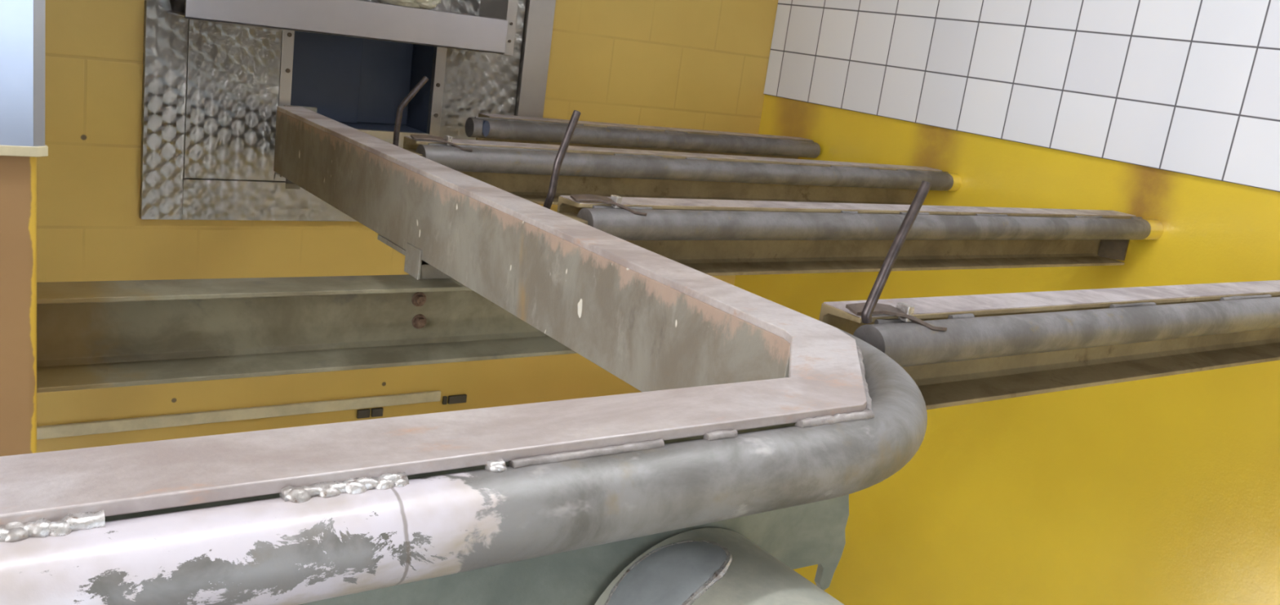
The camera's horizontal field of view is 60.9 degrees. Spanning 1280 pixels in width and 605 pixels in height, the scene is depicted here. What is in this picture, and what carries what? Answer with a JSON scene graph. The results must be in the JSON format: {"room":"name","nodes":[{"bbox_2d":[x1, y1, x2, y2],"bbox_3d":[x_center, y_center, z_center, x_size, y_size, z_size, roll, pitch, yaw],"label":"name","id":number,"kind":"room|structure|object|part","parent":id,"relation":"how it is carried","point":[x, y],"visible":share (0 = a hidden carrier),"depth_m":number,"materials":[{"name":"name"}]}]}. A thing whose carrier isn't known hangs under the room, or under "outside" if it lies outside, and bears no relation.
{"room":"slaughterhouse","nodes":[
{"label":"slaughterhouse","id":0,"kind":"room"},
{"bbox_2d":[0,155,36,456],"bbox_3d":[-1.734,-0.123,0.671,2.388,3.350,0.150,-2,17,-36],"label":"wall pier","id":1,"kind":"object","parent":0,"point":[18,174],"visible":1,"depth_m":1.34,"materials":[{"name":"paint"}]},
{"bbox_2d":[0,0,48,156],"bbox_3d":[-0.869,-0.976,1.003,0.556,1.640,0.181,-2,17,-36],"label":"window","id":2,"kind":"structure","parent":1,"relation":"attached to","point":[22,22],"depth_m":1.26,"materials":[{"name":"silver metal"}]},
{"bbox_2d":[36,274,577,392],"bbox_3d":[-0.455,0.031,1.728,0.912,0.130,0.085,-2,17,-36],"label":"channel","id":3,"kind":"object","parent":1,"relation":"attached to","point":[91,334],"visible":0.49,"depth_m":1.65,"materials":[{"name":"metal"}]},
{"bbox_2d":[36,0,777,453],"bbox_3d":[-1.641,-0.526,2.330,4.913,3.350,0.200,-2,17,-36],"label":"wall","id":4,"kind":"structure","parent":0,"point":[699,64],"depth_m":2.91,"materials":[{"name":"yellow paint"}]},
{"bbox_2d":[36,390,440,439],"bbox_3d":[-1.412,0.314,2.660,2.014,0.032,0.012,-2,17,-36],"label":"strip","id":5,"kind":"object","parent":4,"relation":"attached to","point":[63,430],"visible":1,"depth_m":2.88,"materials":[{"name":"beige metal"}]},
{"bbox_2d":[139,0,555,221],"bbox_3d":[-0.823,-0.717,2.982,1.074,0.919,0.745,-2,17,-36],"label":"control panel","id":6,"kind":"object","parent":4,"relation":"attached to","point":[216,73],"visible":0.78,"depth_m":2.72,"materials":[{"name":"metal"}]},
{"bbox_3d":[-0.744,-0.661,2.804,0.989,0.919,0.020,-2,17,-36],"label":"panel","id":7,"kind":"part","parent":6,"relation":"part of","materials":[{"name":"metal"}]},
{"bbox_3d":[-0.887,-0.592,2.724,0.030,0.332,0.020,-2,17,-36],"label":"opening trim","id":8,"kind":"part","parent":6,"relation":"part of","materials":[{"name":"silver metal"}]},
{"bbox_3d":[-0.700,-0.713,2.820,0.892,0.816,0.017,-2,17,-36],"label":"panel","id":9,"kind":"part","parent":6,"relation":"part of","materials":[{"name":"metal"}]},
{"bbox_3d":[-0.740,-0.449,2.883,0.385,0.020,0.020,-2,17,-36],"label":"opening trim","id":10,"kind":"part","parent":6,"relation":"part of","materials":[{"name":"silver metal"}]},
{"bbox_2d":[377,0,441,8],"bbox_3d":[-0.581,-0.771,2.701,0.196,0.070,0.119,-2,17,-36],"label":"packet","id":11,"kind":"object","parent":6,"relation":"on","point":[429,4],"visible":0.91,"depth_m":2.68,"materials":[{"name":"beige plastic"}]},
{"bbox_3d":[-0.552,-0.606,2.967,0.030,0.332,0.020,-2,17,-36],"label":"opening trim","id":12,"kind":"part","parent":6,"relation":"part of","materials":[{"name":"silver metal"}]},
{"bbox_3d":[-0.299,-0.726,3.103,0.084,0.820,0.032,-2,17,-36],"label":"frame","id":13,"kind":"part","parent":6,"relation":"part of","materials":[{"name":"silver metal"}]},
{"bbox_2d":[356,408,370,418],"bbox_3d":[-0.793,0.319,3.121,0.037,0.025,0.010,-2,17,-36],"label":"clip","id":14,"kind":"object","parent":4,"relation":"attached to","point":[362,413],"visible":1,"depth_m":3.12,"materials":[{"name":"grey metal"}]},
{"bbox_2d":[370,407,383,417],"bbox_3d":[-0.760,0.317,3.145,0.034,0.025,0.010,-2,17,-36],"label":"clip","id":15,"kind":"object","parent":4,"relation":"attached to","point":[375,412],"visible":1,"depth_m":3.14,"materials":[{"name":"grey metal"}]},
{"bbox_2d":[442,395,447,404],"bbox_3d":[-0.586,0.294,3.265,0.012,0.025,0.010,-2,17,-36],"label":"clip","id":16,"kind":"object","parent":4,"relation":"attached to","point":[444,397],"visible":1,"depth_m":3.26,"materials":[{"name":"grey metal"}]},
{"bbox_2d":[447,394,466,404],"bbox_3d":[-0.552,0.292,3.290,0.059,0.025,0.010,-2,17,-36],"label":"clip","id":17,"kind":"object","parent":4,"relation":"attached to","point":[460,398],"visible":1,"depth_m":3.28,"materials":[{"name":"grey metal"}]},
{"bbox_2d":[0,104,927,604],"bbox_3d":[-0.269,0.009,1.629,1.119,0.345,2.585,6,14,-9],"label":"frame","id":18,"kind":"object","parent":4,"relation":"attached to","point":[744,442],"visible":1,"depth_m":0.77,"materials":[{"name":"metal"}]},
{"bbox_2d":[733,94,1279,604],"bbox_3d":[1.910,0.094,1.825,0.200,3.350,5.385,-2,17,-36],"label":"wall","id":19,"kind":"structure","parent":0,"point":[1163,490],"depth_m":2.78,"materials":[{"name":"yellow paint"}]},
{"bbox_2d":[465,112,820,159],"bbox_3d":[0.045,-0.440,3.123,1.217,0.120,0.100,-2,17,-36],"label":"rail","id":20,"kind":"object","parent":19,"relation":"attached to","point":[486,126],"visible":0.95,"depth_m":3.04,"materials":[{"name":"grey metal"}]},
{"bbox_2d":[403,134,961,204],"bbox_3d":[0.185,-0.291,2.582,1.675,0.133,0.099,-2,17,-36],"label":"rail","id":21,"kind":"object","parent":19,"relation":"attached to","point":[522,170],"visible":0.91,"depth_m":2.50,"materials":[{"name":"grey metal"}]},
{"bbox_2d":[392,75,428,146],"bbox_3d":[-0.442,-0.364,2.096,0.058,0.146,0.015,1,15,-24],"label":"rod","id":22,"kind":"object","parent":21,"relation":"attached to","point":[400,108],"visible":0.81,"depth_m":2.08,"materials":[{"name":"metal"}]},
{"bbox_2d":[947,173,961,191],"bbox_3d":[0.867,-0.336,3.039,0.034,0.051,0.051,-2,17,-36],"label":"socket","id":23,"kind":"object","parent":21,"relation":"attached to","point":[955,180],"depth_m":3.02,"materials":[{"name":"yellow paint"}]},
{"bbox_2d":[556,194,1163,275],"bbox_3d":[0.526,-0.129,2.122,1.675,0.133,0.099,-2,17,-36],"label":"rail","id":24,"kind":"object","parent":19,"relation":"attached to","point":[709,237],"visible":0.92,"depth_m":2.02,"materials":[{"name":"grey metal"}]},
{"bbox_2d":[542,110,581,208],"bbox_3d":[-0.118,-0.206,1.617,0.036,0.163,0.030,-2,17,-36],"label":"rod","id":25,"kind":"object","parent":24,"relation":"attached to","point":[573,122],"visible":0.8,"depth_m":1.60,"materials":[{"name":"metal"}]},
{"bbox_3d":[1.128,-0.148,2.584,0.062,0.089,0.007,13,15,19],"label":"plate","id":26,"kind":"part","parent":24,"relation":"part of","materials":[{"name":"grey metal"}]},
{"bbox_2d":[1142,218,1163,239],"bbox_3d":[1.199,-0.173,2.573,0.054,0.051,0.051,-2,17,-36],"label":"socket","id":27,"kind":"object","parent":24,"relation":"attached to","point":[1154,226],"depth_m":2.55,"materials":[{"name":"yellow paint"}]},
{"bbox_2d":[763,0,1279,191],"bbox_3d":[1.947,-0.766,1.547,0.008,1.552,4.984,-2,17,-36],"label":"wall tiles","id":28,"kind":"object","parent":19,"relation":"attached to","point":[1192,87],"depth_m":2.75,"materials":[{"name":"white tile"}]},
{"bbox_2d":[818,280,1279,409],"bbox_3d":[0.885,0.036,1.664,1.644,0.133,0.098,-2,17,-36],"label":"rail","id":29,"kind":"object","parent":19,"relation":"attached to","point":[957,350],"visible":0.93,"depth_m":1.42,"materials":[{"name":"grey metal"}]},
{"bbox_2d":[861,180,932,324],"bbox_3d":[0.272,-0.053,1.156,0.069,0.154,0.012,-4,18,-39],"label":"rod","id":30,"kind":"object","parent":29,"relation":"attached to","point":[924,188],"visible":1,"depth_m":1.15,"materials":[{"name":"metal"}]}
]}

